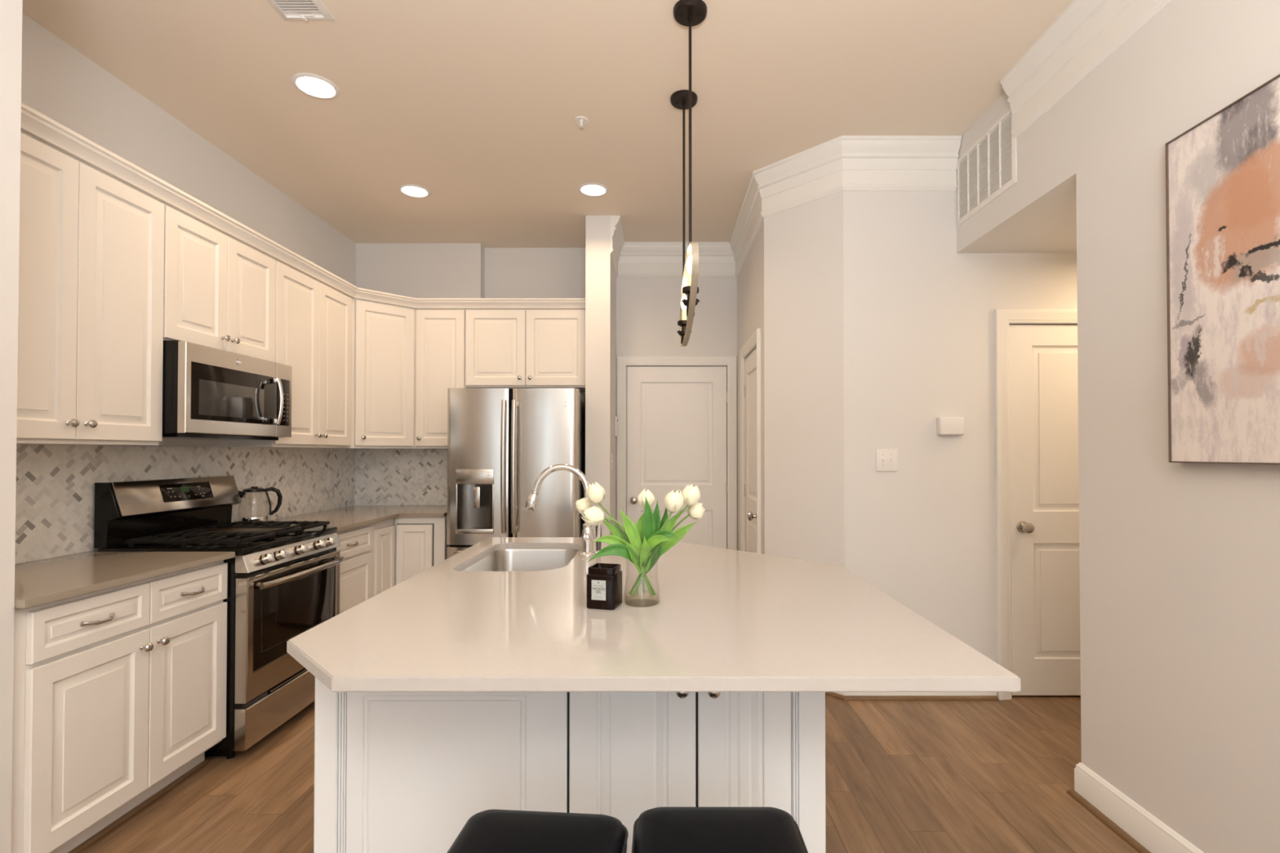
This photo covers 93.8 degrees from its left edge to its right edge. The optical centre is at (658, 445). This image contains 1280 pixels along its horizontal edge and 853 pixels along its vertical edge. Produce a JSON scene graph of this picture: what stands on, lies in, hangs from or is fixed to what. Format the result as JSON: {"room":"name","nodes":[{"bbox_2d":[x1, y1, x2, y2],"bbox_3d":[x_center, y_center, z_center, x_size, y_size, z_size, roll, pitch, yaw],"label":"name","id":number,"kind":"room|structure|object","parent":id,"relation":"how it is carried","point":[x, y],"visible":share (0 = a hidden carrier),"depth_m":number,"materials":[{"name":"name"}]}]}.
{"room":"kitchen","nodes":[
{"label":"kitchen","id":0,"kind":"room"},
{"bbox_2d":[0,0,22,852],"bbox_3d":[-2.434,-0.166,1.673,1.132,3.060,0.141,0,-1,0],"label":"wall","id":1,"kind":"structure","parent":0,"point":[11,11],"depth_m":1.72,"materials":[{"name":"paint"}]},
{"bbox_2d":[14,12,355,564],"bbox_3d":[-2.541,-0.143,3.502,0.120,3.060,3.600,0,-1,0],"label":"wall","id":2,"kind":"structure","parent":0,"point":[59,82],"depth_m":2.99,"materials":[{"name":"paint"}]},
{"bbox_2d":[16,130,164,445],"bbox_3d":[-2.304,-0.540,2.186,0.352,1.070,0.871,0,-1,0],"label":"upper cabinet","id":3,"kind":"object","parent":2,"relation":"attached to","point":[91,248],"visible":1,"depth_m":2.26,"materials":[{"name":"paint"}]},
{"bbox_2d":[14,444,355,564],"bbox_3d":[-2.475,0.240,3.306,0.010,0.460,3.131,0,-1,0],"label":"tile backsplash","id":4,"kind":"structure","parent":2,"relation":"attached to","point":[55,491],"depth_m":2.84,"materials":[{"name":"tile"}]},
{"bbox_2d":[255,474,264,493],"bbox_3d":[-2.466,0.239,3.704,0.008,0.116,0.072,0,-1,0],"label":"wall outlet","id":5,"kind":"object","parent":4,"relation":"attached to","point":[260,478],"visible":0.92,"depth_m":3.70,"materials":[{"name":"white plastic"}]},
{"bbox_2d":[327,470,333,486],"bbox_3d":[-2.466,0.249,4.497,0.008,0.116,0.072,0,-1,0],"label":"wall outlet","id":6,"kind":"object","parent":4,"relation":"attached to","point":[330,473],"visible":1,"depth_m":4.49,"materials":[{"name":"white plastic"}]},
{"bbox_2d":[160,201,275,362],"bbox_3d":[-2.304,-0.761,3.005,0.352,0.607,0.761,0,-1,0],"label":"upper cabinet","id":7,"kind":"object","parent":2,"relation":"attached to","point":[220,291],"visible":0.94,"depth_m":2.93,"materials":[{"name":"paint"}]},
{"bbox_2d":[162,340,292,439],"bbox_3d":[-2.242,-0.243,2.999,0.450,0.424,0.758,0,-1,0],"label":"microwave","id":8,"kind":"object","parent":7,"relation":"attached to","point":[209,393],"visible":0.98,"depth_m":2.85,"materials":[{"name":"silver metal"}]},
{"bbox_2d":[219,257,351,448],"bbox_3d":[-2.304,-0.519,3.817,0.352,1.070,0.866,0,-1,0],"label":"upper cabinet","id":9,"kind":"object","parent":2,"relation":"attached to","point":[313,319],"visible":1,"depth_m":3.75,"materials":[{"name":"paint"}]},
{"bbox_2d":[337,297,418,448],"bbox_3d":[-2.168,-0.510,4.572,0.622,1.070,0.634,0,-1,0],"label":"upper cabinet","id":10,"kind":"object","parent":2,"relation":"attached to","point":[383,392],"visible":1,"depth_m":4.39,"materials":[{"name":"paint"}]},
{"bbox_2d":[20,102,585,308],"bbox_3d":[-1.887,-1.093,3.477,1.297,0.068,3.278,0,-1,30],"label":"crown molding","id":11,"kind":"structure","parent":10,"relation":"on","point":[34,123],"depth_m":2.94,"materials":[{"name":"paint"}]},
{"bbox_2d":[484,248,585,396],"bbox_3d":[-0.993,-0.122,5.149,0.930,3.060,0.305,0,-1,0],"label":"wall","id":12,"kind":"structure","parent":0,"point":[509,273],"depth_m":5.01,"materials":[{"name":"paint"}]},
{"bbox_2d":[355,243,727,524],"bbox_3d":[-0.958,-0.123,5.094,3.047,3.060,0.416,0,-1,0],"label":"wall","id":13,"kind":"structure","parent":0,"point":[652,304],"depth_m":4.93,"materials":[{"name":"paint"}]},
{"bbox_2d":[355,448,447,505],"bbox_3d":[-1.970,0.260,4.876,1.022,0.460,0.010,0,-1,0],"label":"tile backsplash","id":14,"kind":"structure","parent":13,"relation":"attached to","point":[383,477],"depth_m":4.87,"materials":[{"name":"tile"}]},
{"bbox_2d":[415,469,424,483],"bbox_3d":[-1.941,0.254,4.866,0.072,0.116,0.008,0,-1,0],"label":"wall outlet","id":15,"kind":"object","parent":14,"relation":"attached to","point":[420,473],"visible":1,"depth_m":4.87,"materials":[{"name":"white plastic"}]},
{"bbox_2d":[415,308,467,448],"bbox_3d":[-1.668,-0.508,4.703,0.376,1.070,0.356,0,-1,0],"label":"upper cabinet","id":16,"kind":"object","parent":13,"relation":"attached to","point":[440,335],"visible":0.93,"depth_m":4.56,"materials":[{"name":"paint"}]},
{"bbox_2d":[465,308,585,391],"bbox_3d":[-1.005,-0.742,4.706,0.948,0.603,0.356,0,-1,0],"label":"upper cabinet","id":17,"kind":"object","parent":13,"relation":"attached to","point":[505,348],"visible":0.95,"depth_m":4.57,"materials":[{"name":"paint"}]},
{"bbox_2d":[616,355,737,550],"bbox_3d":[0.149,0.337,4.949,0.986,2.137,0.114,0,-1,0],"label":"trim","id":18,"kind":"structure","parent":13,"relation":"attached to","point":[731,362],"depth_m":4.91,"materials":[{"name":"paint"}]},
{"bbox_2d":[626,366,727,548],"bbox_3d":[0.155,0.371,4.904,0.834,2.043,0.106,0,-1,0],"label":"door","id":19,"kind":"structure","parent":13,"relation":"in","point":[677,415],"depth_m":4.93,"materials":[{"name":"paint"}]},
{"bbox_2d":[22,0,1073,248],"bbox_3d":[-0.800,-1.756,0.872,8.400,0.100,8.900,0,-1,0],"label":"ceiling","id":20,"kind":"structure","parent":0,"point":[475,104],"depth_m":2.85,"materials":[{"name":"paint"}]},
{"bbox_2d":[267,0,334,21],"bbox_3d":[-1.382,-1.679,2.191,0.200,0.020,0.360,0,-1,0],"label":"ceiling vent","id":21,"kind":"object","parent":20,"relation":"in","point":[289,10],"visible":1,"depth_m":2.31,"materials":[{"name":"white plastic"}]},
{"bbox_2d":[290,72,340,99],"bbox_3d":[-1.604,-1.677,2.801,0.200,0.008,0.200,0,-1,0],"label":"recessed light","id":22,"kind":"object","parent":20,"relation":"in","point":[313,85],"visible":1,"depth_m":2.79,"materials":[{"name":"white plastic"}]},
{"bbox_2d":[398,183,431,197],"bbox_3d":[-1.598,-1.663,3.920,0.200,0.008,0.200,0,-1,0],"label":"recessed light","id":23,"kind":"object","parent":20,"relation":"in","point":[409,189],"visible":1,"depth_m":3.91,"materials":[{"name":"white plastic"}]},
{"bbox_2d":[573,115,588,127],"bbox_3d":[-0.399,-1.661,3.087,0.074,0.034,0.074,0,-1,0],"label":"sprinkler","id":24,"kind":"object","parent":20,"relation":"attached to","point":[579,119],"visible":1,"depth_m":3.08,"materials":[{"name":"white plastic"}]},
{"bbox_2d":[577,182,608,196],"bbox_3d":[-0.426,-1.663,3.900,0.200,0.008,0.200,0,-1,0],"label":"recessed light","id":25,"kind":"object","parent":20,"relation":"in","point":[593,189],"visible":1,"depth_m":3.90,"materials":[{"name":"white plastic"}]},
{"bbox_2d":[670,0,706,346],"bbox_3d":[0.122,-1.073,2.599,0.132,1.222,1.212,0,-1,0],"label":"linear chandelier","id":26,"kind":"object","parent":20,"relation":"hanging from","point":[690,13],"visible":1,"depth_m":2.31,"materials":[{"name":"black metal"}]},
{"bbox_2d":[676,309,691,344],"bbox_3d":[0.122,-0.563,2.852,0.070,0.166,0.067,0,-1,0],"label":"light","id":27,"kind":"object","parent":26,"relation":"on","point":[682,323],"depth_m":2.84,"materials":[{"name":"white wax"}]},
{"bbox_2d":[681,272,699,315],"bbox_3d":[0.122,-0.575,2.292,0.070,0.166,0.067,0,-1,0],"label":"light","id":28,"kind":"object","parent":26,"relation":"on","point":[686,290],"depth_m":2.28,"materials":[{"name":"white wax"}]},
{"bbox_2d":[585,215,616,537],"bbox_3d":[-0.439,-0.127,4.807,0.178,3.060,0.990,0,-1,0],"label":"wall column","id":29,"kind":"structure","parent":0,"point":[600,274],"depth_m":4.32,"materials":[{"name":"paint"}]},
{"bbox_2d":[610,453,613,470],"bbox_3d":[-0.341,0.123,4.419,0.017,0.120,0.072,0,-1,0],"label":"light switch","id":30,"kind":"object","parent":29,"relation":"attached to","point":[611,461],"visible":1,"depth_m":4.39,"materials":[{"name":"white plastic"}]},
{"bbox_2d":[610,453,612,470],"bbox_3d":[-0.346,0.123,4.419,0.006,0.120,0.072,0,-1,0],"label":"switch plate","id":31,"kind":"object","parent":30,"relation":"attached to","point":[611,454],"depth_m":4.39,"materials":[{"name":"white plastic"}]},
{"bbox_2d":[614,416,617,435],"bbox_3d":[-0.338,-0.149,4.782,0.024,0.155,0.080,0,-1,0],"label":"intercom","id":32,"kind":"object","parent":29,"relation":"attached to","point":[615,417],"visible":1,"depth_m":4.74,"materials":[{"name":"white plastic"}]},
{"bbox_2d":[80,694,1138,852],"bbox_3d":[-0.800,1.403,0.832,8.400,0.100,8.900,0,-1,0],"label":"floor","id":33,"kind":"structure","parent":0,"point":[901,776],"depth_m":2.39,"materials":[{"name":"brown wood"}]},
{"bbox_2d":[10,560,227,852],"bbox_3d":[-2.154,0.926,2.160,0.650,0.888,0.857,0,-1,0],"label":"base cabinet","id":34,"kind":"object","parent":33,"relation":"on","point":[119,692],"visible":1,"depth_m":2.05,"materials":[{"name":"paint"}]},
{"bbox_2d":[14,551,235,608],"bbox_3d":[-2.152,0.469,2.167,0.635,0.025,0.859,0,-1,0],"label":"countertop","id":35,"kind":"structure","parent":34,"relation":"on","point":[41,582],"depth_m":2.19,"materials":[{"name":"stone"}]},
{"bbox_2d":[93,475,344,759],"bbox_3d":[-2.091,0.774,2.982,0.739,1.213,0.764,0,-1,0],"label":"gas range","id":36,"kind":"object","parent":33,"relation":"on","point":[283,580],"visible":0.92,"depth_m":2.78,"materials":[{"name":"silver metal"}]},
{"bbox_2d":[98,527,337,555],"bbox_3d":[-2.123,0.471,2.985,0.634,0.032,0.764,0,-1,0],"label":"cooktop","id":37,"kind":"object","parent":36,"relation":"in","point":[261,547],"depth_m":2.71,"materials":[{"name":"black metal"}]},
{"bbox_2d":[204,555,236,756],"bbox_3d":[-2.152,0.922,2.980,0.616,0.893,0.758,0,-1,0],"label":"panel","id":38,"kind":"object","parent":36,"relation":"attached to","point":[227,747],"depth_m":2.60,"materials":[{"name":"white wood"}]},
{"bbox_2d":[336,518,395,613],"bbox_3d":[-2.158,0.947,3.811,0.643,0.888,0.885,0,-1,0],"label":"base cabinet","id":39,"kind":"object","parent":33,"relation":"on","point":[366,571],"visible":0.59,"depth_m":3.81,"materials":[{"name":"paint"}]},
{"bbox_2d":[270,505,447,532],"bbox_3d":[-1.994,0.493,4.121,0.952,0.025,1.493,0,-1,0],"label":"countertop","id":40,"kind":"structure","parent":39,"relation":"on","point":[344,518],"depth_m":4.20,"materials":[{"name":"stone"}]},
{"bbox_2d":[237,486,282,525],"bbox_3d":[-2.358,0.357,3.519,0.166,0.231,0.205,0,-1,20],"label":"electric kettle","id":41,"kind":"object","parent":40,"relation":"on","point":[253,489],"visible":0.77,"depth_m":3.50,"materials":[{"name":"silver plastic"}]},
{"bbox_2d":[394,515,449,586],"bbox_3d":[-1.702,0.956,4.550,0.362,0.888,0.630,0,-1,0],"label":"base cabinet","id":42,"kind":"object","parent":33,"relation":"on","point":[420,542],"visible":0.23,"depth_m":4.24,"materials":[{"name":"paint"}]},
{"bbox_2d":[446,388,585,559],"bbox_3d":[-1.005,0.506,4.430,0.904,1.785,0.818,0,-1,0],"label":"refrigerator","id":43,"kind":"object","parent":33,"relation":"on","point":[500,441],"visible":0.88,"depth_m":4.10,"materials":[{"name":"metal"}]},
{"bbox_2d":[447,809,628,852],"bbox_3d":[-0.233,1.040,1.049,0.346,0.635,0.346,0,-1,4],"label":"counter stool","id":44,"kind":"object","parent":33,"relation":"on","point":[489,831],"visible":1,"depth_m":1.12,"materials":[{"name":"black leather"}]},
{"bbox_2d":[313,676,826,852],"bbox_3d":[-0.214,0.929,2.196,1.232,0.883,1.585,0,-1,0],"label":"kitchen island","id":45,"kind":"object","parent":33,"relation":"on","point":[395,772],"visible":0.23,"depth_m":1.44,"materials":[{"name":"paint"}]},
{"bbox_2d":[286,537,1020,692],"bbox_3d":[-0.084,0.470,2.089,1.557,0.030,1.890,0,-1,0],"label":"island countertop","id":46,"kind":"structure","parent":45,"relation":"on","point":[721,620],"depth_m":1.40,"materials":[{"name":"stone"}]},
{"bbox_2d":[462,549,579,571],"bbox_3d":[-0.555,0.593,2.503,0.452,0.207,0.722,0,-1,0],"label":"sink basin","id":47,"kind":"object","parent":46,"relation":"in","point":[503,560],"visible":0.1,"depth_m":2.84,"materials":[{"name":"metal"}]},
{"bbox_2d":[525,463,600,556],"bbox_3d":[-0.398,0.269,2.487,0.315,0.382,0.086,0,-1,0],"label":"kitchen faucet","id":48,"kind":"object","parent":46,"relation":"on","point":[587,536],"visible":0.88,"depth_m":2.48,"materials":[{"name":"silver metal"}]},
{"bbox_2d":[579,521,595,556],"bbox_3d":[-0.297,0.385,2.495,0.066,0.150,0.066,0,-1,0],"label":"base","id":49,"kind":"object","parent":48,"relation":"attached to","point":[587,544],"depth_m":2.48,"materials":[{"name":"silver metal"}]},
{"bbox_2d":[594,525,601,554],"bbox_3d":[-0.255,0.401,2.540,0.038,0.120,0.038,0,-1,0],"label":"sprayer","id":50,"kind":"object","parent":46,"relation":"on","point":[598,544],"visible":0.53,"depth_m":2.53,"materials":[{"name":"silver metal"}]},
{"bbox_2d":[586,563,622,610],"bbox_3d":[-0.151,0.394,1.675,0.082,0.112,0.083,0,-1,14],"label":"candle jar","id":51,"kind":"object","parent":46,"relation":"on","point":[603,580],"visible":1,"depth_m":1.64,"materials":[{"name":"glass"}]},
{"bbox_3d":[-0.048,0.367,1.708,0.108,0.167,0.108,0,-1,0],"label":"glass vase","id":52,"kind":"object","parent":46,"relation":"on","visible":0},
{"bbox_2d":[575,497,653,595],"bbox_3d":[-0.130,0.290,1.708,0.226,0.274,0.109,0,-1,0],"label":"tulip","id":53,"kind":"object","parent":52,"relation":"in","point":[583,504],"visible":0.79,"depth_m":1.68,"materials":[{"name":"green plant"}]},
{"bbox_2d":[581,506,656,595],"bbox_3d":[-0.112,0.299,1.697,0.210,0.256,0.100,0,-1,0],"label":"tulip","id":54,"kind":"object","parent":52,"relation":"in","point":[593,515],"visible":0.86,"depth_m":1.69,"materials":[{"name":"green plant"}]},
{"bbox_2d":[586,481,653,594],"bbox_3d":[-0.108,0.265,1.696,0.194,0.324,0.060,0,-1,0],"label":"tulip","id":55,"kind":"object","parent":52,"relation":"in","point":[595,493],"visible":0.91,"depth_m":1.68,"materials":[{"name":"green plant"}]},
{"bbox_2d":[635,488,655,592],"bbox_3d":[-0.040,0.276,1.722,0.060,0.302,0.071,0,-1,0],"label":"tulip","id":56,"kind":"object","parent":52,"relation":"in","point":[645,525],"visible":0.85,"depth_m":1.70,"materials":[{"name":"green plant"}]},
{"bbox_2d":[632,488,684,595],"bbox_3d":[-0.001,0.275,1.688,0.145,0.303,0.058,0,-1,0],"label":"tulip","id":57,"kind":"object","parent":52,"relation":"in","point":[673,500],"visible":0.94,"depth_m":1.68,"materials":[{"name":"green plant"}]},
{"bbox_2d":[623,502,705,593],"bbox_3d":[0.022,0.296,1.703,0.244,0.261,0.103,0,-1,-14],"label":"tulip","id":58,"kind":"object","parent":52,"relation":"in","point":[695,512],"visible":0.93,"depth_m":1.71,"materials":[{"name":"green plant"}]},
{"bbox_2d":[629,484,700,594],"bbox_3d":[0.017,0.269,1.712,0.205,0.317,0.054,0,-1,0],"label":"tulip","id":59,"kind":"object","parent":52,"relation":"in","point":[691,494],"visible":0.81,"depth_m":1.70,"materials":[{"name":"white plant"}]},
{"bbox_2d":[631,807,808,852],"bbox_3d":[0.114,1.040,1.065,0.346,0.635,0.346,0,-1,0],"label":"counter stool","id":60,"kind":"object","parent":33,"relation":"on","point":[658,829],"visible":1,"depth_m":1.13,"materials":[{"name":"black leather"}]},
{"bbox_2d":[616,277,626,368],"bbox_3d":[-0.309,-0.123,5.112,0.082,3.060,0.380,0,-1,0],"label":"wall","id":61,"kind":"structure","parent":0,"point":[620,282],"depth_m":4.93,"materials":[{"name":"paint"}]},
{"bbox_2d":[726,277,737,477],"bbox_3d":[0.666,-0.123,5.112,0.201,3.060,0.380,0,-1,0],"label":"wall","id":62,"kind":"structure","parent":0,"point":[731,282],"depth_m":4.93,"materials":[{"name":"paint"}]},
{"bbox_2d":[737,217,764,554],"bbox_3d":[0.707,-0.133,4.292,0.120,3.060,1.260,0,-1,0],"label":"wall","id":63,"kind":"structure","parent":0,"point":[761,231],"depth_m":3.87,"materials":[{"name":"paint"}]},
{"bbox_2d":[743,346,756,553],"bbox_3d":[0.635,0.365,4.186,0.106,2.038,0.640,0,-1,0],"label":"door","id":64,"kind":"structure","parent":63,"relation":"in","point":[750,388],"depth_m":4.23,"materials":[{"name":"paint"}]},
{"bbox_2d":[739,328,760,553],"bbox_3d":[0.680,0.330,4.181,0.114,2.132,0.794,0,-1,0],"label":"trim","id":65,"kind":"structure","parent":63,"relation":"attached to","point":[755,339],"depth_m":3.99,"materials":[{"name":"paint"}]},
{"bbox_2d":[744,231,758,358],"bbox_3d":[0.707,-1.162,4.200,0.120,1.004,0.642,0,-1,0],"label":"wall","id":66,"kind":"structure","parent":0,"point":[751,262],"depth_m":4.17,"materials":[{"name":"paint"}]},
{"bbox_2d":[764,191,844,568],"bbox_3d":[0.885,-0.143,3.529,0.148,3.060,0.525,1,-1,-45],"label":"wall","id":67,"kind":"structure","parent":0,"point":[804,308],"depth_m":3.46,"materials":[{"name":"paint"}]},
{"bbox_2d":[843,191,1077,662],"bbox_3d":[1.858,-0.145,3.352,1.676,3.060,0.120,0,-1,0],"label":"wall","id":68,"kind":"structure","parent":0,"point":[919,312],"depth_m":3.29,"materials":[{"name":"paint"}]},
{"bbox_2d":[875,448,897,471],"bbox_3d":[1.252,0.082,3.279,0.116,0.124,0.019,0,-1,0],"label":"light switch","id":69,"kind":"object","parent":68,"relation":"attached to","point":[886,459],"visible":1,"depth_m":3.28,"materials":[{"name":"white plastic"}]},
{"bbox_2d":[825,692,998,701],"bbox_3d":[1.165,1.375,3.357,1.336,0.020,0.341,0,-1,23],"label":"trim","id":70,"kind":"structure","parent":68,"relation":"attached to","point":[846,698],"depth_m":3.24,"materials":[{"name":"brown wood"}]},
{"bbox_2d":[834,692,996,695],"bbox_3d":[1.176,1.317,3.370,1.312,0.136,0.332,0,-1,23],"label":"baseboard","id":71,"kind":"structure","parent":68,"relation":"attached to","point":[840,693],"depth_m":3.26,"materials":[{"name":"paint"}]},
{"bbox_2d":[937,417,964,435],"bbox_3d":[1.594,-0.104,3.269,0.132,0.096,0.045,0,-1,0],"label":"wall sensor","id":72,"kind":"object","parent":68,"relation":"attached to","point":[945,425],"visible":1,"depth_m":3.25,"materials":[{"name":"white plastic"}]},
{"bbox_2d":[994,308,1077,700],"bbox_3d":[2.310,0.319,3.319,0.924,2.132,0.114,0,-1,0],"label":"trim","id":73,"kind":"structure","parent":68,"relation":"attached to","point":[1003,317],"depth_m":3.27,"materials":[{"name":"paint"}]},
{"bbox_2d":[1008,324,1080,695],"bbox_3d":[2.310,0.353,3.274,0.760,2.038,0.106,0,-1,0],"label":"door","id":74,"kind":"structure","parent":68,"relation":"in","point":[1045,569],"depth_m":3.29,"materials":[{"name":"paint"}]},
{"bbox_2d":[955,87,1076,253],"bbox_3d":[2.522,-1.374,2.835,1.755,0.615,0.945,0,-1,0],"label":"wall","id":75,"kind":"structure","parent":0,"point":[1037,214],"depth_m":2.78,"materials":[{"name":"paint"}]},
{"bbox_2d":[610,135,961,277],"bbox_3d":[0.714,-1.528,4.174,2.618,0.272,1.103,-1,-1,39],"label":"trim","id":76,"kind":"structure","parent":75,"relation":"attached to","point":[842,163],"depth_m":3.42,"materials":[{"name":"paint"}]},
{"bbox_2d":[956,108,1017,226],"bbox_3d":[1.639,-1.387,3.020,0.011,0.365,0.540,0,-1,0],"label":"air vent","id":77,"kind":"object","parent":75,"relation":"in","point":[988,168],"visible":0.98,"depth_m":2.97,"materials":[{"name":"metal"}]},
{"bbox_2d":[1075,0,1279,852],"bbox_3d":[1.715,-0.195,-0.625,0.140,3.060,5.945,0,-1,0],"label":"wall","id":78,"kind":"structure","parent":0,"point":[1180,562],"depth_m":1.96,"materials":[{"name":"paint"}]},
{"bbox_2d":[1000,0,1173,137],"bbox_3d":[1.609,-1.585,-0.353,0.072,0.272,6.215,0,-1,0],"label":"trim","id":79,"kind":"structure","parent":78,"relation":"attached to","point":[1086,33],"depth_m":2.35,"materials":[{"name":"paint"}]},
{"bbox_2d":[1066,789,1151,852],"bbox_3d":[1.698,1.326,-0.567,0.173,0.020,5.860,0,-1,0],"label":"trim","id":80,"kind":"structure","parent":78,"relation":"attached to","point":[1100,815],"depth_m":2.15,"materials":[{"name":"brown wood"}]},
{"bbox_2d":[1074,762,1204,852],"bbox_3d":[1.706,1.268,-0.575,0.155,0.136,5.842,0,-1,0],"label":"baseboard","id":81,"kind":"structure","parent":78,"relation":"attached to","point":[1144,828],"depth_m":2.08,"materials":[{"name":"paint"}]},
{"bbox_2d":[1165,74,1279,464],"bbox_3d":[1.627,-0.458,1.389,0.036,1.012,1.010,0,-1,0],"label":"framed painting","id":82,"kind":"object","parent":78,"relation":"attached to","point":[1223,172],"visible":1,"depth_m":1.71,"materials":[{"name":"paint"}]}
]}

